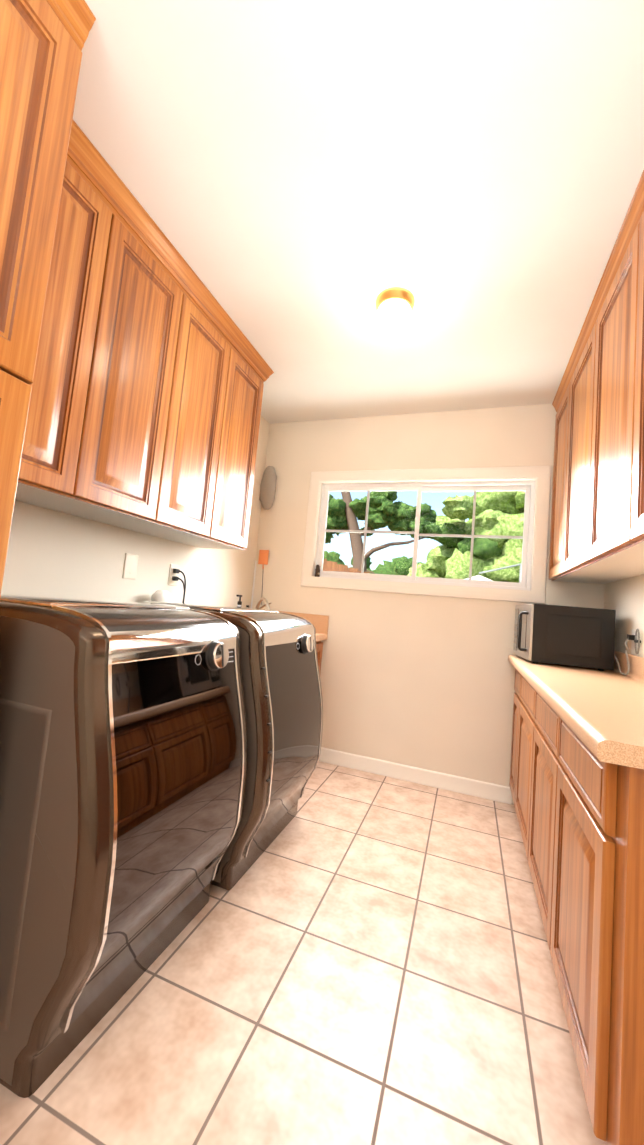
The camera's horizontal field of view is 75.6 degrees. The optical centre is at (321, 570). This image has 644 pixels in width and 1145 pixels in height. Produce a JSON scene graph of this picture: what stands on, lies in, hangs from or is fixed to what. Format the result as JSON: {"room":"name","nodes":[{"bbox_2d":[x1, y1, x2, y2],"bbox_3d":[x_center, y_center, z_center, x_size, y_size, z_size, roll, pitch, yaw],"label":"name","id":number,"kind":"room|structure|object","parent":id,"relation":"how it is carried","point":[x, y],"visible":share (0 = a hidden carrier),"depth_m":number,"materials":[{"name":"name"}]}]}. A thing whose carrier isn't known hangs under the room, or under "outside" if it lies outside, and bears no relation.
{"room":"laundry room","nodes":[
{"label":"laundry room","id":0,"kind":"room"},
{"bbox_2d":[1,416,269,607],"bbox_3d":[-1.247,-0.161,1.288,0.120,2.440,4.290,3,-5,20],"label":"wall","id":1,"kind":"structure","parent":0,"point":[53,552],"depth_m":1.92,"materials":[{"name":"paint"}]},
{"bbox_2d":[15,143,122,502],"bbox_3d":[-0.970,-0.775,1.282,0.330,1.019,0.341,3,-5,20],"label":"upper cabinet","id":2,"kind":"object","parent":1,"relation":"attached to","point":[53,466],"depth_m":1.31,"materials":[{"name":"brown wood"}]},
{"bbox_2d":[28,207,190,526],"bbox_3d":[-0.851,-0.737,1.618,0.330,1.019,0.376,3,-5,20],"label":"upper cabinet","id":3,"kind":"object","parent":1,"relation":"attached to","point":[153,371],"depth_m":1.57,"materials":[{"name":"brown wood"}]},
{"bbox_2d":[122,553,137,579],"bbox_3d":[-0.927,-0.019,2.011,0.007,0.122,0.080,3,-5,20],"label":"light switch","id":4,"kind":"object","parent":1,"relation":"attached to","point":[130,566],"visible":1,"depth_m":2.00,"materials":[{"name":"beige plastic"}]},
{"bbox_2d":[105,291,234,542],"bbox_3d":[-0.726,-0.697,1.971,0.330,1.019,0.378,3,-5,20],"label":"upper cabinet","id":5,"kind":"object","parent":1,"relation":"attached to","point":[199,433],"depth_m":1.93,"materials":[{"name":"brown wood"}]},
{"bbox_2d":[168,564,185,602],"bbox_3d":[-0.804,0.159,2.283,0.074,0.386,0.074,3,-5,20],"label":"plug","id":6,"kind":"object","parent":1,"relation":"attached to","point":[174,571],"visible":0.88,"depth_m":2.29,"materials":[{"name":"beige plastic"}]},
{"bbox_2d":[167,343,266,549],"bbox_3d":[-0.602,-0.658,2.323,0.330,1.019,0.372,3,-5,20],"label":"upper cabinet","id":7,"kind":"object","parent":1,"relation":"attached to","point":[232,521],"depth_m":2.27,"materials":[{"name":"brown wood"}]},
{"bbox_2d":[251,561,256,607],"bbox_3d":[-0.518,0.105,3.148,0.012,0.360,0.011,3,-5,20],"label":"pipe","id":8,"kind":"object","parent":1,"relation":"attached to","point":[253,583],"visible":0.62,"depth_m":3.14,"materials":[{"name":"white plastic"}]},
{"bbox_2d":[151,590,172,601],"bbox_3d":[-0.824,0.146,2.131,0.080,0.097,0.126,3,-5,20],"label":"cloth bag","id":9,"kind":"object","parent":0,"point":[162,595],"visible":0.58,"depth_m":2.10,"materials":[{"name":"white fabric"}]},
{"bbox_2d":[0,761,604,1144],"bbox_3d":[-0.231,1.177,0.778,2.525,0.120,4.290,3,-5,20],"label":"floor","id":10,"kind":"structure","parent":0,"point":[354,957],"depth_m":1.10,"materials":[{"name":"tile"}]},
{"bbox_2d":[0,0,95,596],"bbox_3d":[-1.079,-0.197,0.652,0.617,2.438,0.782,3,-5,20],"label":"pantry cabinet","id":11,"kind":"object","parent":10,"relation":"on","point":[42,42],"visible":1,"depth_m":0.91,"materials":[{"name":"brown wood"}]},
{"bbox_2d":[0,593,247,1097],"bbox_3d":[-0.709,0.605,1.286,0.750,1.014,0.681,3,-5,20],"label":"washer","id":12,"kind":"object","parent":10,"relation":"on","point":[123,749],"visible":1,"depth_m":0.95,"materials":[{"name":"grey metal"}]},
{"bbox_2d":[143,601,322,889],"bbox_3d":[-0.440,0.682,1.940,0.750,1.014,0.681,3,-5,20],"label":"dryer","id":13,"kind":"object","parent":10,"relation":"on","point":[282,688],"visible":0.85,"depth_m":1.67,"materials":[{"name":"grey metal"}]},
{"bbox_2d":[316,641,322,673],"bbox_3d":[-0.421,0.839,2.669,0.603,0.822,0.697,3,-5,20],"label":"base cabinet","id":14,"kind":"object","parent":10,"relation":"on","point":[319,647],"visible":0.02,"depth_m":2.87,"materials":[{"name":"brown wood"}]},
{"bbox_2d":[279,611,328,640],"bbox_3d":[-0.366,0.348,2.704,0.628,0.167,0.697,3,-5,20],"label":"countertop","id":15,"kind":"structure","parent":14,"relation":"on","point":[320,623],"depth_m":2.93,"materials":[{"name":"laminate"}]},
{"bbox_2d":[236,595,241,606],"bbox_3d":[-0.570,0.275,2.837,0.067,0.217,0.072,3,-5,20],"label":"soap pump bottle","id":16,"kind":"object","parent":15,"relation":"on","point":[239,603],"visible":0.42,"depth_m":2.83,"materials":[{"name":"plastic"}]},
{"bbox_2d":[255,597,271,609],"bbox_3d":[-0.429,0.294,2.910,0.262,0.216,0.232,3,-5,20],"label":"sink faucet","id":17,"kind":"object","parent":15,"relation":"on","point":[267,604],"visible":0.52,"depth_m":2.93,"materials":[{"name":"silver metal"}]},
{"bbox_2d":[509,668,516,797],"bbox_3d":[1.287,0.957,2.246,0.448,0.822,0.333,3,-5,20],"label":"base cabinet","id":18,"kind":"object","parent":10,"relation":"on","point":[514,723],"depth_m":2.40,"materials":[{"name":"brown wood"}]},
{"bbox_2d":[513,671,532,846],"bbox_3d":[1.148,0.913,1.854,0.448,0.822,0.503,3,-5,20],"label":"base cabinet","id":19,"kind":"object","parent":10,"relation":"on","point":[521,733],"depth_m":2.04,"materials":[{"name":"brown wood"}]},
{"bbox_2d":[525,688,552,929],"bbox_3d":[0.985,0.861,1.392,0.448,0.822,0.482,3,-5,20],"label":"base cabinet","id":20,"kind":"object","parent":10,"relation":"on","point":[540,712],"depth_m":1.54,"materials":[{"name":"brown wood"}]},
{"bbox_2d":[545,710,643,1144],"bbox_3d":[0.818,0.808,0.922,0.448,0.822,0.522,3,-5,20],"label":"base cabinet","id":21,"kind":"object","parent":10,"relation":"on","point":[579,806],"depth_m":0.83,"materials":[{"name":"brown wood"}]},
{"bbox_2d":[508,651,643,768],"bbox_3d":[1.055,0.397,1.569,0.487,0.137,1.872,3,-5,20],"label":"countertop","id":22,"kind":"structure","parent":21,"relation":"on","point":[600,713],"depth_m":1.19,"materials":[{"name":"laminate"}]},
{"bbox_2d":[513,604,629,674],"bbox_3d":[1.282,0.345,2.203,0.461,0.302,0.526,3,-5,20],"label":"microwave","id":23,"kind":"object","parent":22,"relation":"on","point":[569,635],"visible":1,"depth_m":2.06,"materials":[{"name":"black metal"}]},
{"bbox_2d":[73,0,643,423],"bbox_3d":[-0.005,-1.365,0.984,2.525,0.120,4.290,3,-5,20],"label":"ceiling","id":24,"kind":"structure","parent":0,"point":[306,182],"depth_m":1.30,"materials":[{"name":"paint"}]},
{"bbox_2d":[374,287,414,340],"bbox_3d":[0.320,-1.125,1.850,0.172,0.158,0.172,3,-5,20],"label":"flush-mount ceiling light","id":25,"kind":"object","parent":24,"relation":"attached to","point":[393,320],"visible":1,"depth_m":1.79,"materials":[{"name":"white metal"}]},
{"bbox_2d":[252,404,604,803],"bbox_3d":[0.574,0.126,2.836,2.285,2.440,0.120,3,-5,20],"label":"wall","id":26,"kind":"structure","parent":0,"point":[426,682],"depth_m":2.75,"materials":[{"name":"paint"}]},
{"bbox_2d":[258,550,268,604],"bbox_3d":[-0.455,0.050,3.136,0.080,0.415,0.010,3,-5,20],"label":"fly swatter","id":27,"kind":"object","parent":26,"relation":"hanging from","point":[263,557],"visible":1,"depth_m":3.14,"materials":[{"name":"orange plastic"}]},
{"bbox_2d":[259,466,276,509],"bbox_3d":[-0.416,-0.635,3.175,0.145,0.350,0.057,3,-5,20],"label":"plaque","id":28,"kind":"object","parent":26,"relation":"hanging from","point":[267,489],"visible":1,"depth_m":3.15,"materials":[{"name":"beige"}]},
{"bbox_2d":[318,747,511,803],"bbox_3d":[0.545,1.292,2.643,1.213,0.090,0.014,3,-5,20],"label":"baseboard","id":29,"kind":"structure","parent":26,"relation":"attached to","point":[482,789],"depth_m":2.62,"materials":[{"name":"beige paint"}]},
{"bbox_2d":[301,465,550,603],"bbox_3d":[0.646,-0.261,2.838,1.587,0.853,0.129,3,-5,20],"label":"sliding window","id":30,"kind":"structure","parent":26,"relation":"in","point":[528,487],"depth_m":2.78,"materials":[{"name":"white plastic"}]},
{"bbox_2d":[315,565,319,576],"bbox_3d":[-0.032,0.001,3.032,0.041,0.090,0.038,3,-5,20],"label":"figurine","id":31,"kind":"object","parent":30,"relation":"on","point":[317,571],"visible":0.96,"depth_m":3.02,"materials":[{"name":"brown"}]},
{"bbox_2d":[604,574,643,656],"bbox_3d":[1.012,-0.027,0.474,0.120,2.440,4.290,3,-5,20],"label":"wall","id":32,"kind":"structure","parent":0,"point":[624,598],"depth_m":2.04,"materials":[{"name":"paint"}]},
{"bbox_2d":[548,366,625,583],"bbox_3d":[1.476,-0.506,2.300,0.291,1.108,0.413,3,-5,20],"label":"upper cabinet","id":33,"kind":"object","parent":32,"relation":"attached to","point":[558,402],"depth_m":2.37,"materials":[{"name":"brown wood"}]},
{"bbox_2d":[560,306,643,577],"bbox_3d":[1.329,-0.553,1.883,0.291,1.108,0.476,3,-5,20],"label":"upper cabinet","id":34,"kind":"object","parent":32,"relation":"attached to","point":[576,396],"depth_m":1.97,"materials":[{"name":"brown wood"}]},
{"bbox_2d":[580,202,643,569],"bbox_3d":[1.172,-0.603,1.440,0.291,1.108,0.469,3,-5,20],"label":"upper cabinet","id":35,"kind":"object","parent":32,"relation":"attached to","point":[597,525],"depth_m":1.51,"materials":[{"name":"brown wood"}]},
{"bbox_2d":[620,174,643,545],"bbox_3d":[1.011,-0.655,0.983,0.291,1.108,0.505,3,-5,20],"label":"upper cabinet","id":36,"kind":"object","parent":32,"relation":"attached to","point":[634,416],"depth_m":1.26,"materials":[{"name":"brown wood"}]},
{"bbox_2d":[625,629,640,655],"bbox_3d":[1.416,0.324,1.896,0.042,0.122,0.115,3,-5,20],"label":"outlet","id":37,"kind":"object","parent":32,"relation":"attached to","point":[634,637],"visible":1,"depth_m":1.90,"materials":[{"name":"white plastic"}]},
{"label":"outside","id":38,"kind":"structure","parent":0,"visible":0},
{"bbox_3d":[11.617,6.343,30.486,85.000,0.300,59.400,3,-5,20],"label":"ground","id":39,"kind":"structure","parent":38,"visible":0},
{"bbox_2d":[323,559,369,572],"bbox_3d":[0.429,1.585,10.163,3.215,3.900,0.070,3,-5,20],"label":"fence","id":40,"kind":"object","parent":39,"relation":"on","point":[330,566],"depth_m":10.34,"materials":[{"name":"brown wood"}]},
{"bbox_2d":[325,491,442,573],"bbox_3d":[0.861,0.042,11.282,4.522,7.234,1.333,4,-5,17],"label":"pine tree","id":41,"kind":"object","parent":39,"relation":"on","point":[338,508],"depth_m":11.00,"materials":[{"name":"green plant"}]},
{"bbox_2d":[466,563,521,582],"bbox_3d":[3.503,1.748,9.447,1.807,4.001,1.755,3,-5,20],"label":"patio umbrella","id":42,"kind":"object","parent":39,"relation":"on","point":[482,578],"depth_m":9.48,"materials":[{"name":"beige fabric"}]},
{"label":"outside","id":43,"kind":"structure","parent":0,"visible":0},
{"bbox_2d":[324,491,524,582],"bbox_3d":[5.574,-1.053,17.933,14.998,8.673,8.800,3,-5,20],"label":"trees","id":44,"kind":"object","parent":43,"point":[454,522],"depth_m":15.00,"materials":[{"name":"green plant"}]}
]}

